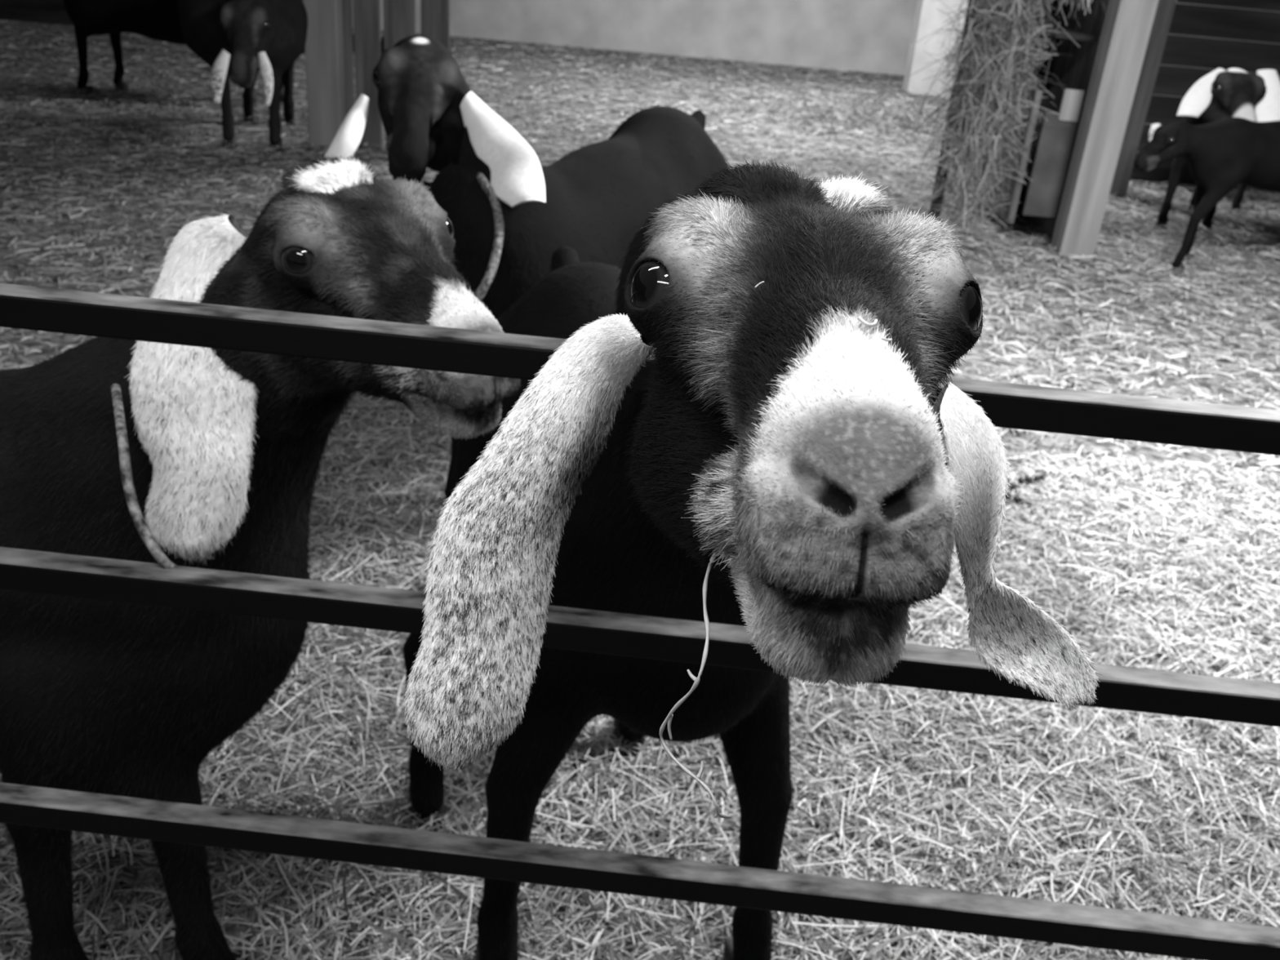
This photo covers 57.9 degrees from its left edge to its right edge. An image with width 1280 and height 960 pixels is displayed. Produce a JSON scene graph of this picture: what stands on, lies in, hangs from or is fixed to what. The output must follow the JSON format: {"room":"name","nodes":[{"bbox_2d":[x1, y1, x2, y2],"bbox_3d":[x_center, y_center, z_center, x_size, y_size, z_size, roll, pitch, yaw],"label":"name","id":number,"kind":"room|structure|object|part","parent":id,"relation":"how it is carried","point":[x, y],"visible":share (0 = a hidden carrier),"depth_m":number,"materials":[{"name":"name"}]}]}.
{"room":"farm building","nodes":[
{"label":"farm building","id":0,"kind":"room"},
{"bbox_2d":[0,0,74,25],"bbox_3d":[-5.733,-5.613,9.755,5.400,3.200,0.150,5,26,0],"label":"wall","id":1,"kind":"structure","parent":0,"point":[49,11],"depth_m":10.35,"materials":[{"name":"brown wood"}]},
{"bbox_2d":[0,18,1279,959],"bbox_3d":[0.122,-1.391,5.828,18.000,0.001,14.700,5,26,0],"label":"floor","id":2,"kind":"structure","parent":0,"point":[1147,451],"depth_m":4.04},
{"bbox_2d":[302,0,345,151],"bbox_3d":[-1.612,-3.029,5.785,0.175,2.700,0.120,5,26,0],"label":"wooden post","id":3,"kind":"object","parent":2,"relation":"on","point":[324,45],"visible":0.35,"depth_m":6.15,"materials":[{"name":"grey wood"}]},
{"bbox_2d":[342,0,451,151],"bbox_3d":[-1.276,-3.055,5.898,0.626,2.700,0.078,5,26,0],"label":"post","id":4,"kind":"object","parent":2,"relation":"on","point":[367,44],"depth_m":6.19,"materials":[{"name":"grey wood"}]},
{"bbox_2d":[0,19,1279,200],"bbox_3d":[0.894,-3.174,9.537,15.315,0.061,5.404,5,26,0],"label":"bedding","id":5,"kind":"object","parent":2,"relation":"on","point":[6,41],"visible":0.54,"depth_m":8.97,"materials":[{"name":"grey plant"}]},
{"bbox_2d":[62,0,284,106],"bbox_3d":[-3.020,-2.894,7.244,1.749,0.957,0.489,2,26,-6],"label":"goat","id":6,"kind":"object","parent":5,"relation":"on","point":[156,20],"visible":0.46,"depth_m":7.08},
{"bbox_2d":[0,360,1279,959],"bbox_3d":[0.138,0.338,2.240,5.623,0.051,2.402,5,26,0],"label":"bedding","id":7,"kind":"object","parent":2,"relation":"on","point":[873,927],"visible":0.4,"depth_m":1.93,"materials":[{"name":"grey plant"}]},
{"bbox_2d":[0,153,520,959],"bbox_3d":[-0.780,0.136,1.317,1.347,1.079,0.452,7,26,5],"label":"goat","id":8,"kind":"object","parent":7,"relation":"on","point":[169,455],"visible":0.85,"depth_m":1.14},
{"bbox_2d":[324,34,730,501],"bbox_3d":[-0.159,-0.483,2.745,1.150,1.034,0.587,-20,35,-41],"label":"goat","id":9,"kind":"object","parent":7,"relation":"on","point":[508,212],"visible":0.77,"depth_m":2.35},
{"bbox_2d":[399,157,1101,959],"bbox_3d":[-0.015,0.160,1.265,0.477,1.202,1.547,-1,27,-12],"label":"goat","id":10,"kind":"object","parent":7,"relation":"on","point":[777,435],"visible":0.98,"depth_m":0.55},
{"bbox_2d":[659,552,731,817],"bbox_3d":[0.021,0.075,0.425,0.024,0.097,0.060,0,26,-10],"label":"stalk","id":11,"kind":"object","parent":10,"relation":"hanging from","point":[668,718],"visible":0.96,"depth_m":0.43,"materials":[{"name":"grey plant"}]},
{"bbox_3d":[0.011,0.092,0.431,0.003,0.011,0.002,23,31,33],"label":"blade","id":12,"kind":"part","parent":11,"relation":"part of","materials":[{"name":"grey plant"}]},
{"bbox_3d":[0.019,0.073,0.431,0.002,0.002,0.006,-14,32,-33],"label":"blade","id":13,"kind":"part","parent":11,"relation":"part of","materials":[{"name":"grey plant"}]},
{"bbox_3d":[0.023,0.108,0.431,0.002,0.004,0.007,12,27,15],"label":"blade","id":14,"kind":"part","parent":11,"relation":"part of","materials":[{"name":"grey plant"}]},
{"bbox_2d":[754,280,764,288],"bbox_3d":[0.044,-0.072,0.425,0.003,0.003,0.001,5,26,0],"label":"hay fleck","id":15,"kind":"object","parent":10,"relation":"on","point":[761,282],"visible":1,"depth_m":0.42,"materials":[{"name":"white plant"}]},
{"bbox_2d":[857,316,877,327],"bbox_3d":[0.074,-0.051,0.370,0.007,0.002,0.005,-3,27,-17],"label":"hay fleck","id":16,"kind":"object","parent":10,"relation":"on","point":[860,319],"visible":1,"depth_m":0.37,"materials":[{"name":"white plant"}]},
{"bbox_2d":[880,337,892,341],"bbox_3d":[0.078,-0.045,0.367,0.005,0.002,0.001,-17,33,-37],"label":"hay fleck","id":17,"kind":"object","parent":10,"relation":"on","point":[882,338],"visible":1,"depth_m":0.37,"materials":[{"name":"white plant"}]},
{"bbox_2d":[1004,492,1011,498],"bbox_3d":[0.946,0.039,2.974,0.016,0.016,0.022,5,26,0],"label":"dropping","id":18,"kind":"object","parent":7,"relation":"on","point":[1009,494],"visible":0.73,"depth_m":2.97,"materials":[{"name":"grey"}]},
{"bbox_2d":[1010,483,1017,488],"bbox_3d":[0.978,0.016,3.028,0.018,0.017,0.021,5,26,0],"label":"dropping","id":19,"kind":"object","parent":7,"relation":"on","point":[1014,485],"visible":0.98,"depth_m":3.02,"materials":[{"name":"grey"}]},
{"bbox_2d":[1013,495,1022,502],"bbox_3d":[0.965,0.048,2.960,0.022,0.016,0.017,5,26,0],"label":"dropping","id":20,"kind":"object","parent":7,"relation":"on","point":[1016,498],"visible":1,"depth_m":2.96,"materials":[{"name":"grey"}]},
{"bbox_2d":[1017,476,1025,483],"bbox_3d":[1.010,0.001,3.065,0.017,0.016,0.021,5,26,0],"label":"dropping","id":21,"kind":"object","parent":7,"relation":"on","point":[1021,480],"visible":1,"depth_m":3.06,"materials":[{"name":"grey"}]},
{"bbox_2d":[1024,475,1033,482],"bbox_3d":[1.033,-0.002,3.075,0.022,0.016,0.016,5,26,0],"label":"dropping","id":22,"kind":"object","parent":7,"relation":"on","point":[1028,478],"visible":1,"depth_m":3.07,"materials":[{"name":"grey"}]},
{"bbox_2d":[1033,475,1039,480],"bbox_3d":[1.058,-0.005,3.086,0.019,0.017,0.020,5,26,0],"label":"dropping","id":23,"kind":"object","parent":7,"relation":"on","point":[1036,477],"visible":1,"depth_m":3.08,"materials":[{"name":"grey"}]},
{"bbox_2d":[1040,473,1046,479],"bbox_3d":[1.077,-0.009,3.096,0.020,0.017,0.019,5,26,0],"label":"dropping","id":24,"kind":"object","parent":7,"relation":"on","point":[1042,476],"visible":1,"depth_m":3.09,"materials":[{"name":"grey"}]},
{"bbox_2d":[0,283,1279,959],"bbox_3d":[-0.028,0.325,1.064,3.235,1.080,0.035,6,26,2],"label":"metal fence","id":25,"kind":"object","parent":2,"relation":"on","point":[1006,405],"visible":0.78,"depth_m":0.97,"materials":[{"name":"black metal"}]},
{"bbox_3d":[-0.032,0.367,1.085,3.200,0.027,0.027,6,26,2],"label":"rail","id":26,"kind":"part","parent":25,"relation":"part of","materials":[{"name":"black metal"}]},
{"bbox_3d":[-0.011,0.130,0.969,3.200,0.027,0.027,6,26,2],"label":"rail","id":27,"kind":"part","parent":25,"relation":"part of","materials":[{"name":"black metal"}]},
{"bbox_3d":[0.008,-0.082,0.865,3.200,0.027,0.027,6,26,2],"label":"rail","id":28,"kind":"part","parent":25,"relation":"part of","materials":[{"name":"black metal"}]},
{"bbox_2d":[0,79,1279,497],"bbox_3d":[0.580,-1.113,5.260,11.150,0.069,4.956,5,26,0],"label":"bedding","id":29,"kind":"object","parent":2,"relation":"on","point":[68,113],"visible":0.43,"depth_m":5.16,"materials":[{"name":"grey plant"}]},
{"bbox_2d":[177,0,307,152],"bbox_3d":[-2.110,-2.268,6.193,0.815,0.901,1.711,5,26,0],"label":"goat","id":30,"kind":"object","parent":29,"relation":"on","point":[237,39],"visible":0.96,"depth_m":5.80},
{"bbox_2d":[1155,67,1279,232],"bbox_3d":[3.099,-1.767,6.142,0.471,0.865,1.553,18,29,24],"label":"goat","id":31,"kind":"object","parent":29,"relation":"on","point":[1233,92],"visible":0.7,"depth_m":5.58},
{"bbox_2d":[546,71,975,163],"bbox_3d":[1.861,-2.845,8.780,4.989,0.281,3.445,9,26,9],"label":"straw","id":32,"kind":"object","parent":2,"relation":"on","point":[908,120],"visible":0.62,"depth_m":8.82,"materials":[{"name":"plant"}]},
{"bbox_2d":[902,0,968,97],"bbox_3d":[2.777,-4.893,10.147,0.400,2.900,0.300,5,26,0],"label":"concrete pillar","id":33,"kind":"structure","parent":2,"relation":"on","point":[927,19],"depth_m":10.47,"materials":[{"name":"white concrete"}]},
{"bbox_2d":[928,0,1109,244],"bbox_3d":[1.796,-1.908,5.632,0.648,1.360,0.655,5,26,0],"label":"pet feeder","id":34,"kind":"object","parent":2,"relation":"on","point":[1041,198],"visible":0.65,"depth_m":5.55,"materials":[{"name":"grey wood"}]},
{"bbox_3d":[1.548,-1.873,5.654,0.050,1.240,0.050,5,26,0],"label":"feeder leg","id":35,"kind":"part","parent":34,"relation":"part of","materials":[{"name":"grey wood"}]},
{"bbox_2d":[895,0,1079,240],"bbox_3d":[1.698,-2.076,5.314,0.814,1.916,0.773,16,28,22],"label":"hay","id":36,"kind":"object","parent":34,"relation":"in","point":[992,85],"visible":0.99,"depth_m":5.38,"materials":[{"name":"plant"}]},
{"bbox_3d":[1.840,-1.658,5.768,0.030,0.620,0.600,5,26,0],"label":"panel","id":37,"kind":"part","parent":34,"relation":"part of","materials":[{"name":"grey wood"}]},
{"bbox_3d":[1.987,-2.030,5.915,0.288,1.360,0.025,5,26,0],"label":"panel","id":38,"kind":"part","parent":34,"relation":"part of","materials":[{"name":"grey wood"}]},
{"bbox_2d":[907,0,1177,38],"bbox_3d":[1.845,-2.380,5.252,1.477,0.772,1.000,5,26,0],"label":"hay","id":39,"kind":"object","parent":34,"relation":"on","point":[1088,1],"visible":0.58,"depth_m":5.23,"materials":[{"name":"plant"}]},
{"bbox_3d":[1.950,-1.490,5.490,0.168,0.480,0.025,5,26,0],"label":"panel","id":40,"kind":"part","parent":34,"relation":"part of","materials":[{"name":"grey metal"}]},
{"bbox_2d":[1029,23,1097,41],"bbox_3d":[1.996,-2.136,5.518,0.188,0.020,0.560,5,26,0],"label":"shelf","id":41,"kind":"object","parent":34,"relation":"attached to","point":[1082,33],"depth_m":5.41,"materials":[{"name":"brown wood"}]},
{"bbox_3d":[2.099,-1.888,5.646,0.030,1.360,0.600,5,26,0],"label":"panel","id":42,"kind":"part","parent":34,"relation":"part of","materials":[{"name":"grey wood"}]},
{"bbox_3d":[1.995,-1.734,5.358,0.090,0.140,0.025,5,26,0],"label":"panel","id":43,"kind":"part","parent":34,"relation":"part of","materials":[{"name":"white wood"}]},
{"bbox_2d":[1049,0,1158,259],"bbox_3d":[2.158,-2.276,4.921,0.168,2.700,0.120,2,26,-5],"label":"wooden post","id":44,"kind":"object","parent":2,"relation":"on","point":[1127,25],"visible":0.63,"depth_m":5.20,"materials":[{"name":"grey wood"}]},
{"bbox_2d":[1109,0,1177,197],"bbox_3d":[2.946,-2.931,6.399,0.154,2.700,0.107,5,26,0],"label":"wooden post","id":45,"kind":"object","parent":2,"relation":"on","point":[1165,8],"visible":0.41,"depth_m":6.69,"materials":[{"name":"grey wood"}]},
{"bbox_2d":[1133,117,1279,275],"bbox_3d":[2.867,-1.383,5.514,1.294,0.692,0.737,5,26,0],"label":"goat","id":46,"kind":"object","parent":2,"relation":"on","point":[1223,154],"visible":0.99,"depth_m":5.16},
{"bbox_2d":[351,0,1273,97],"bbox_3d":[1.712,-5.798,11.463,9.500,3.200,0.200,5,26,0],"label":"wall","id":47,"kind":"structure","parent":0,"point":[868,36],"depth_m":11.95,"materials":[{"name":"white paint"}]},
{"bbox_2d":[1129,0,1279,193],"bbox_3d":[5.185,-3.047,6.866,4.000,2.842,0.030,5,26,0],"label":"wall","id":48,"kind":"structure","parent":0,"point":[1187,19],"depth_m":7.11,"materials":[{"name":"black wood"}]}
]}

